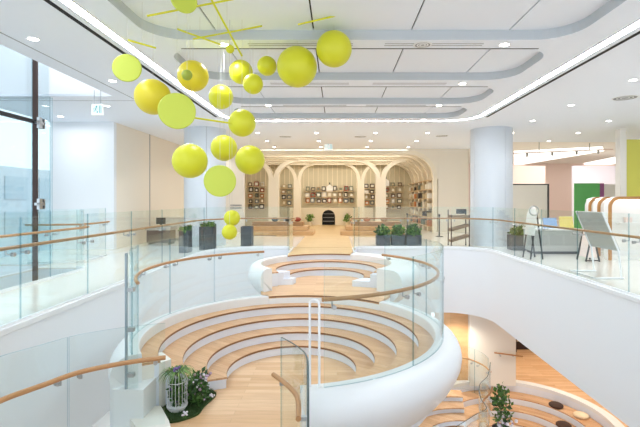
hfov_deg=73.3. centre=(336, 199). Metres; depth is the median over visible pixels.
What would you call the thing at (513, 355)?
wall handrail
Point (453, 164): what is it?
wall
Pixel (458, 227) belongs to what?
shelf
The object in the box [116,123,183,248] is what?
wall
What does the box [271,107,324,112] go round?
ceiling panel
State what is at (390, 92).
ceiling panel
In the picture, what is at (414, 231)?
planter
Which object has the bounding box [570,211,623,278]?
display board
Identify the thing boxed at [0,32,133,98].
trim
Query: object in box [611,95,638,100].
ceiling vent
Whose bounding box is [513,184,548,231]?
wall
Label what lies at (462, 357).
handrail
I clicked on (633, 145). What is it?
wall
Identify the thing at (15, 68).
window
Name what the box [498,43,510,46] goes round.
recessed light
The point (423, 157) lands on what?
trim
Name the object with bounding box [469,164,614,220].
wall
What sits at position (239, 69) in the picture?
ball
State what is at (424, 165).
trim
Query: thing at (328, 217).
niche
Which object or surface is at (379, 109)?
ceiling panel
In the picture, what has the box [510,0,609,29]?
ceiling panel
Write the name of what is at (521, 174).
wall
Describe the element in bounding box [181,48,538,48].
trim
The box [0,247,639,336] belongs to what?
trim
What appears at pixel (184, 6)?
disc
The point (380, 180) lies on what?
column
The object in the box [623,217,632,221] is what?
box
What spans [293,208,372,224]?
wall
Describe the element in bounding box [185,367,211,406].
flowering plant
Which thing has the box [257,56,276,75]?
ball
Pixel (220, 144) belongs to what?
ball
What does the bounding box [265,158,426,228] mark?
trim
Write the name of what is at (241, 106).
trim
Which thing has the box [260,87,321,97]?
ceiling panel
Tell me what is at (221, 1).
rod
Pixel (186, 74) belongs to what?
ball
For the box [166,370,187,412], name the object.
birdcage
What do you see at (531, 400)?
lower amphitheatre
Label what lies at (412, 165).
trim
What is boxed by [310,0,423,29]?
ceiling panel
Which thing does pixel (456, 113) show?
trim
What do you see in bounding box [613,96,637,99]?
grille
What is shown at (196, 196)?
column
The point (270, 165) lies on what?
trim wall slats
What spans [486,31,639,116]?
trim
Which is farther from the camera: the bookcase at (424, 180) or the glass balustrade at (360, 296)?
the bookcase at (424, 180)
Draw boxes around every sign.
[91,90,103,114]
[324,144,332,150]
[522,206,543,259]
[576,232,599,261]
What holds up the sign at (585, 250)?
on the floor at (590, 336)
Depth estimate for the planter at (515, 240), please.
13.25 m
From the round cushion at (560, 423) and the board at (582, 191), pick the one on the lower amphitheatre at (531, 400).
the round cushion at (560, 423)
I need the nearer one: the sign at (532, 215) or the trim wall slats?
the sign at (532, 215)
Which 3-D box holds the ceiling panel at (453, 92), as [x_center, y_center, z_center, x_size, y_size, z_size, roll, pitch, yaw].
[3.125,-2.612,10.180,0.946,0.025,1.680,0,0,0]
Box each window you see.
[0,44,106,93]
[0,59,109,280]
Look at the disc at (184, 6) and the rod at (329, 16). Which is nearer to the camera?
the disc at (184, 6)
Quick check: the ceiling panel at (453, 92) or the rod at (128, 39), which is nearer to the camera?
the rod at (128, 39)
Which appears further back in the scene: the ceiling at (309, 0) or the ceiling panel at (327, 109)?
the ceiling panel at (327, 109)
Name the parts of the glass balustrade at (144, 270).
glass panel, handrail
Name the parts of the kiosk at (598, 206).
panel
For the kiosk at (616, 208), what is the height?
1.641 m
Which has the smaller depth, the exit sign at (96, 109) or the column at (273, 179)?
the exit sign at (96, 109)
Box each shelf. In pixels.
[448,215,468,217]
[448,224,468,230]
[448,234,468,241]
[616,222,639,223]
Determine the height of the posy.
0.079 m
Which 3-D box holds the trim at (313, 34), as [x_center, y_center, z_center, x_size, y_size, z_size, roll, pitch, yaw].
[0.370,-2.538,5.440,6.420,0.174,2.320,0,0,0]
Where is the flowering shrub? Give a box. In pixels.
[490,382,517,426]
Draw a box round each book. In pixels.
[427,183,431,188]
[427,220,431,225]
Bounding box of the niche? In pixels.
[322,210,334,224]
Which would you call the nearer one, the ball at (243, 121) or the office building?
the ball at (243, 121)
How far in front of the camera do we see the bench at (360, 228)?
19.31 m
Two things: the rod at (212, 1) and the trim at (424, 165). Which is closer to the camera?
the rod at (212, 1)
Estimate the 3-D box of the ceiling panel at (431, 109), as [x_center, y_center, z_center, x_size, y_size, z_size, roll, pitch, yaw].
[3.125,-2.612,12.135,0.946,0.025,1.630,0,0,0]
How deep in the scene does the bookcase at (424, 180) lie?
21.20 m
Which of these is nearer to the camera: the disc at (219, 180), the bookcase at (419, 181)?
the disc at (219, 180)
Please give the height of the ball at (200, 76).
0.779 m
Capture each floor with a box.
[0,221,639,426]
[92,410,109,426]
[433,316,628,426]
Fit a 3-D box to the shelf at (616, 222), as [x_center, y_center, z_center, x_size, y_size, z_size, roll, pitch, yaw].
[8.210,0.600,11.165,1.840,0.040,0.130,0,0,0]
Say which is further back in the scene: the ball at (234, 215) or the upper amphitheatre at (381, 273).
the upper amphitheatre at (381, 273)
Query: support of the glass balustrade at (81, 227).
on the floor at (590, 336)
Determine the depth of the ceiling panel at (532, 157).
24.67 m
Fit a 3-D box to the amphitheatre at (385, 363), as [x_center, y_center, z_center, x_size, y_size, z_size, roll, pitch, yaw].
[-0.730,2.615,7.300,5.341,1.110,8.802,0,0,0]
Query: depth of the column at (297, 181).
24.83 m
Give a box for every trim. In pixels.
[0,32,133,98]
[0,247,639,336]
[44,0,216,116]
[108,0,625,39]
[149,134,149,225]
[174,49,543,79]
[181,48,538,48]
[232,88,492,103]
[234,108,466,117]
[236,150,436,231]
[241,106,460,106]
[248,43,483,45]
[264,155,431,230]
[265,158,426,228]
[265,160,421,227]
[265,162,417,225]
[267,164,413,223]
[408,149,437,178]
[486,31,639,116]
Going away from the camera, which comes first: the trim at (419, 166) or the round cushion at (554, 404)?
the round cushion at (554, 404)
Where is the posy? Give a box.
[181,411,187,417]
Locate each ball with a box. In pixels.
[134,79,170,114]
[172,144,207,177]
[177,60,208,91]
[181,70,191,79]
[209,85,232,108]
[211,135,236,160]
[222,20,236,239]
[224,210,239,225]
[226,45,233,52]
[228,109,255,136]
[230,60,252,83]
[235,145,264,174]
[243,74,262,93]
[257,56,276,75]
[277,46,316,87]
[316,30,351,67]
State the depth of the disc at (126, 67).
5.79 m
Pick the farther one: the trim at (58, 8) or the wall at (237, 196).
the wall at (237, 196)
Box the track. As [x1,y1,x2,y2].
[513,142,612,156]
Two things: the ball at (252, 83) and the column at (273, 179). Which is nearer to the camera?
the ball at (252, 83)
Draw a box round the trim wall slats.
[246,165,404,187]
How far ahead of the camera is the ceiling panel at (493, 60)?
8.02 m
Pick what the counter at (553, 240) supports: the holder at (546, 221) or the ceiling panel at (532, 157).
the holder at (546, 221)
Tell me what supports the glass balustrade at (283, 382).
on the amphitheatre at (385, 363)
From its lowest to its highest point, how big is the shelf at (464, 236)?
0.250 m
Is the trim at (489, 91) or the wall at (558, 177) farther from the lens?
the wall at (558, 177)
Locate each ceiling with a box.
[0,0,639,149]
[200,0,424,27]
[233,49,402,70]
[469,142,614,163]
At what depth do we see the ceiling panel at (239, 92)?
10.60 m
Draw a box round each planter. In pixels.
[178,224,191,252]
[199,221,215,249]
[241,226,252,245]
[373,223,390,245]
[390,224,405,245]
[405,223,421,245]
[507,225,525,249]
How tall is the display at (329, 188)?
0.579 m
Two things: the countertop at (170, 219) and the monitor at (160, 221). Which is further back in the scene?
the countertop at (170, 219)
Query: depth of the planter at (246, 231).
14.38 m
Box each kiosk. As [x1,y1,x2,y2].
[585,197,599,211]
[593,197,609,255]
[604,196,639,259]
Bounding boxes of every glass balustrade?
[0,207,295,329]
[0,210,89,293]
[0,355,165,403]
[129,232,263,353]
[271,337,308,426]
[321,234,444,341]
[349,207,639,297]
[456,362,492,426]
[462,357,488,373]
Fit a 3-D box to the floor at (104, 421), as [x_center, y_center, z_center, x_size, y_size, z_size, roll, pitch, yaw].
[-3.700,5.975,9.500,10.600,0.050,25.000,0,0,0]
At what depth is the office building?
32.51 m
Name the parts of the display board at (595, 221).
leg, frame, panel, leg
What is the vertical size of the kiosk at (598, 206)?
1.641 m
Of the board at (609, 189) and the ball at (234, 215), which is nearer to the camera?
the ball at (234, 215)
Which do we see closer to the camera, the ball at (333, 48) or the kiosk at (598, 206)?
the ball at (333, 48)
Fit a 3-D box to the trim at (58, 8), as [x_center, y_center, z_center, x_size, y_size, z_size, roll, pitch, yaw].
[-3.560,-2.450,5.100,0.070,0.008,15.200,0,0,0]
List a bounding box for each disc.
[112,54,141,81]
[157,93,195,128]
[171,0,196,13]
[204,165,235,196]
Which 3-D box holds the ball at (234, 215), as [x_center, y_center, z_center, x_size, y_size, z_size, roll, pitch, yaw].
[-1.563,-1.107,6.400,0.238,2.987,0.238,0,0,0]
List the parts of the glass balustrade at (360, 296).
handrail, glass panel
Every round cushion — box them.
[549,401,563,408]
[556,420,571,426]
[573,411,588,419]
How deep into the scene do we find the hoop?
4.72 m
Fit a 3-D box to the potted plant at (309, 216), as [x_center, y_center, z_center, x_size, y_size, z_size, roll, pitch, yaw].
[-1.629,1.180,25.921,0.619,0.727,0.514,0,0,-26]
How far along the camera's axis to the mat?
5.87 m
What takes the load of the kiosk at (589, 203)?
on the floor at (590, 336)
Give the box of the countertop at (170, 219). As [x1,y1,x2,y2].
[162,216,183,239]
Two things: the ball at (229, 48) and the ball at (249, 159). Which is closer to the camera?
the ball at (229, 48)
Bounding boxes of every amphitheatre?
[108,276,461,426]
[248,248,419,302]
[418,380,624,426]
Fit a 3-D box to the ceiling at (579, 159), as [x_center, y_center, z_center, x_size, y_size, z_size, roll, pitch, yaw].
[13.650,-2.710,25.100,14.700,0.080,13.800,0,0,0]
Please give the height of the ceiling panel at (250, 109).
0.025 m
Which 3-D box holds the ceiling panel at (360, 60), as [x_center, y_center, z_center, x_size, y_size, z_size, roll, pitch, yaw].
[0.390,-2.612,7.915,1.476,0.025,1.830,0,0,0]
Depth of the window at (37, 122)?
9.57 m
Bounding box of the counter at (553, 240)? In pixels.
[522,227,581,253]
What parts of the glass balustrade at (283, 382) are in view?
handrail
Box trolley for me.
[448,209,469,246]
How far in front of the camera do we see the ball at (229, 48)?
6.16 m
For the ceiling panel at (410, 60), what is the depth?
8.02 m
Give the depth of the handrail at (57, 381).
4.86 m
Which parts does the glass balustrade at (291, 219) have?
handrail, glass panel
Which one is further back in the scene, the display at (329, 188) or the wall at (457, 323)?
the display at (329, 188)
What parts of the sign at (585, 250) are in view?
leg, leg, panel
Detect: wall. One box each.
[50,122,115,248]
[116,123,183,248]
[226,149,244,231]
[245,165,410,224]
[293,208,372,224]
[435,313,467,379]
[437,149,468,231]
[468,315,515,385]
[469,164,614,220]
[513,166,544,183]
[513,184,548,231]
[572,166,614,223]
[627,139,639,195]
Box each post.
[125,251,134,388]
[435,214,442,236]
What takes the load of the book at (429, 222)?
on the bookcase at (424, 180)
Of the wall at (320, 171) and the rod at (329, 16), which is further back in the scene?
the wall at (320, 171)
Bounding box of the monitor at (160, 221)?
[156,218,165,224]
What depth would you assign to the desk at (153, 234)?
14.90 m
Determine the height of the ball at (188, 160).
2.276 m
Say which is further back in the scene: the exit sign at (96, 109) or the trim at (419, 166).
the trim at (419, 166)
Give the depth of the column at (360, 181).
24.83 m
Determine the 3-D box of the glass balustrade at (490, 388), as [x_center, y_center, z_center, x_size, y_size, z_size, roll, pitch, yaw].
[3.545,5.275,10.351,0.423,1.350,4.016,0,0,29]
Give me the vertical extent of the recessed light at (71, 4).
0.018 m
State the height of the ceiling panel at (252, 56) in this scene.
0.025 m
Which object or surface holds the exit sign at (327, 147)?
hanging from the ceiling at (591, 87)
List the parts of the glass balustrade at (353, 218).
glass panel, handrail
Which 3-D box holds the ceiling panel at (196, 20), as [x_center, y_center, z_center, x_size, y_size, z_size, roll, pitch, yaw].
[-2.365,-2.612,5.475,0.986,0.025,2.310,0,0,0]
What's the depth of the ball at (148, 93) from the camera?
5.82 m
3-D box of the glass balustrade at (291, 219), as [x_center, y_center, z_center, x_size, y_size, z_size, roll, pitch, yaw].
[-2.700,0.905,8.305,2.819,1.370,11.609,0,0,0]
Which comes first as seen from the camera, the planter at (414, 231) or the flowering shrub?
the flowering shrub
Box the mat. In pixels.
[161,387,215,422]
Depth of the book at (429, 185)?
20.97 m
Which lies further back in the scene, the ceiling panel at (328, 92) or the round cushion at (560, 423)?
the round cushion at (560, 423)
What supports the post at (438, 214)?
on the floor at (590, 336)
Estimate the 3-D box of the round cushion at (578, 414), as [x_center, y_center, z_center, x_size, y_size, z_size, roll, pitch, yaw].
[6.930,6.104,12.200,0.400,0.088,0.400,0,0,0]
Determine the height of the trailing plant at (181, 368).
0.171 m
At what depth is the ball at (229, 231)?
6.17 m
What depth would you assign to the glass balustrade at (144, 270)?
6.32 m
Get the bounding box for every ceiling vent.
[413,41,431,47]
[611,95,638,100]
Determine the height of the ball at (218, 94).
0.969 m
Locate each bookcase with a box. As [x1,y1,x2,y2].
[419,181,426,228]
[423,180,431,230]
[516,339,527,351]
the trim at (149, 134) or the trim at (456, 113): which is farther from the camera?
the trim at (149, 134)
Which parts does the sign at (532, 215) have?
leg, panel, leg, leg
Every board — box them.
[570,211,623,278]
[574,183,599,228]
[600,183,603,196]
[604,184,614,196]
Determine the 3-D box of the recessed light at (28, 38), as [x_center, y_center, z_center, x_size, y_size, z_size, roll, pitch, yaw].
[-4.620,-2.446,6.540,0.184,0.007,0.184,0,0,0]
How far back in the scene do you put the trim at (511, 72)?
8.77 m
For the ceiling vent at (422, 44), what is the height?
0.011 m
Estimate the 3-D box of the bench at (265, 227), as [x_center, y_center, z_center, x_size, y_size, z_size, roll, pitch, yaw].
[-2.475,1.275,19.575,2.850,0.530,1.750,0,0,0]
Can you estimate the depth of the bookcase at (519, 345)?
17.12 m
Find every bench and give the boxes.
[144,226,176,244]
[252,221,314,234]
[340,221,404,234]
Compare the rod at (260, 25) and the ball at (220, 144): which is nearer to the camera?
the rod at (260, 25)
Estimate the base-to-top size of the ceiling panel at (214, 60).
0.025 m
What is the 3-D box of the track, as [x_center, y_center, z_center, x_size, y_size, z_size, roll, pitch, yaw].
[10.400,-2.312,19.900,5.776,0.715,0.100,0,0,-14]
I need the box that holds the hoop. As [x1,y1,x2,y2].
[309,299,320,387]
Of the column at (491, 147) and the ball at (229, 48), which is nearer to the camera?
the ball at (229, 48)
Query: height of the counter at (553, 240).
0.719 m
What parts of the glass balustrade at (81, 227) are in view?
handrail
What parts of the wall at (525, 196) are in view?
rail, frame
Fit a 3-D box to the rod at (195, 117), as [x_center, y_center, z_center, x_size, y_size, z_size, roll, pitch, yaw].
[-1.661,-1.825,6.000,0.688,1.549,0.026,0,0,-17]
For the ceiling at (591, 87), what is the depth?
9.45 m
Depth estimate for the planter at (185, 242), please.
12.55 m
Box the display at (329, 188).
[326,183,332,191]
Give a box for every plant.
[155,365,198,383]
[165,376,187,406]
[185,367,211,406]
[305,214,314,225]
[343,213,351,224]
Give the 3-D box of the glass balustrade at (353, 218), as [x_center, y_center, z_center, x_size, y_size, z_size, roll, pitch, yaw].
[2.625,0.905,8.307,4.478,1.370,11.614,0,0,0]
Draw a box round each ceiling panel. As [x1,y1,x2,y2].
[121,0,214,29]
[177,49,236,72]
[197,0,312,29]
[228,87,263,97]
[233,49,318,72]
[238,107,274,112]
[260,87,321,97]
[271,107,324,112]
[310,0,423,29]
[318,49,401,72]
[322,87,385,97]
[325,107,376,112]
[375,107,429,112]
[382,87,450,97]
[393,49,488,72]
[412,0,538,29]
[425,107,461,112]
[441,87,488,97]
[467,49,538,72]
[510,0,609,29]
[513,146,604,163]
[584,156,614,163]
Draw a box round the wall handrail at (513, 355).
[494,352,522,356]
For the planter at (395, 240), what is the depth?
14.54 m
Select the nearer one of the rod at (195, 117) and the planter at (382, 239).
the rod at (195, 117)
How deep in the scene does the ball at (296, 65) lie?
6.38 m
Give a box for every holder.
[542,218,556,227]
[559,217,573,227]
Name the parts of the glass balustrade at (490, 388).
handrail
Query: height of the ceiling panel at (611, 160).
0.059 m
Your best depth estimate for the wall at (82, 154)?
13.50 m
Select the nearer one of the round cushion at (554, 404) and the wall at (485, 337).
the round cushion at (554, 404)
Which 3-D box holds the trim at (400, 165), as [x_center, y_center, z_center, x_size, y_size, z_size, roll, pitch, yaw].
[-1.075,-0.410,26.540,11.750,3.920,0.280,0,0,0]
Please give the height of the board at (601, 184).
2.329 m
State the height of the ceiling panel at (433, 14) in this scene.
0.025 m
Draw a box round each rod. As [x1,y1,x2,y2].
[128,39,155,48]
[147,0,231,16]
[177,28,221,45]
[193,25,261,39]
[195,117,231,123]
[211,0,242,56]
[298,16,334,24]
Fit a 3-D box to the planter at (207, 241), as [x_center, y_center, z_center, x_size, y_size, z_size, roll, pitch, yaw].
[-4.060,1.090,13.571,0.582,0.915,0.596,0,0,0]
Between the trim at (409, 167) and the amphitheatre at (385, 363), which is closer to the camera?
the amphitheatre at (385, 363)
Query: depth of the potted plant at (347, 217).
25.83 m
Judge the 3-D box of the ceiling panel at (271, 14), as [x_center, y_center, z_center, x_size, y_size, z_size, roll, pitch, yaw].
[-1.110,-2.612,5.475,1.476,0.025,2.310,0,0,0]
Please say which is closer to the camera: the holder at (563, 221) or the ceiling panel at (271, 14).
the ceiling panel at (271, 14)
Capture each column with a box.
[184,126,225,246]
[263,159,298,220]
[286,163,312,217]
[345,163,375,220]
[355,159,405,220]
[470,126,512,246]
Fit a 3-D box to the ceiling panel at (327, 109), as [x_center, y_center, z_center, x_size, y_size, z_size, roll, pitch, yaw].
[0.390,-2.612,12.135,1.476,0.025,1.630,0,0,0]
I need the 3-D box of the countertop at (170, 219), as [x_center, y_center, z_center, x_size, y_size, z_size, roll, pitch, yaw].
[-6.050,1.099,16.700,1.200,0.899,0.680,0,0,0]
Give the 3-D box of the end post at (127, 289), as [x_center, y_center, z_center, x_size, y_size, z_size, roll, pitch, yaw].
[-2.671,1.560,5.595,0.148,1.780,0.070,0,0,0]
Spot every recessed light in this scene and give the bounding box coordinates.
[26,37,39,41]
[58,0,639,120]
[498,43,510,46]
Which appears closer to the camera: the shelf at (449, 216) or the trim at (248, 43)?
the trim at (248, 43)
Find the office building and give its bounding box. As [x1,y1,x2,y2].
[0,166,49,257]
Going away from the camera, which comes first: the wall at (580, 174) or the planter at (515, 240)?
the planter at (515, 240)
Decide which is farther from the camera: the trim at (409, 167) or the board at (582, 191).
the trim at (409, 167)
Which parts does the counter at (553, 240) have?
panel, panel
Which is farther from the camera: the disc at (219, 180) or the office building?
the office building
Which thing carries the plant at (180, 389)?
in the birdcage
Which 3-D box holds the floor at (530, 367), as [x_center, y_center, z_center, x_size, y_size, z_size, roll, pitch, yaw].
[11.300,5.975,9.500,19.400,0.050,25.000,0,0,0]
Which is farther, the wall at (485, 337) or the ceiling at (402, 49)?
the wall at (485, 337)
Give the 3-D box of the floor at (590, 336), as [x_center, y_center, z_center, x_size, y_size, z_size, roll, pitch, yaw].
[6.000,2.597,14.500,30.000,2.106,35.000,0,0,0]
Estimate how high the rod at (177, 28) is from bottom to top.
0.378 m
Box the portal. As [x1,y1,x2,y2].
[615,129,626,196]

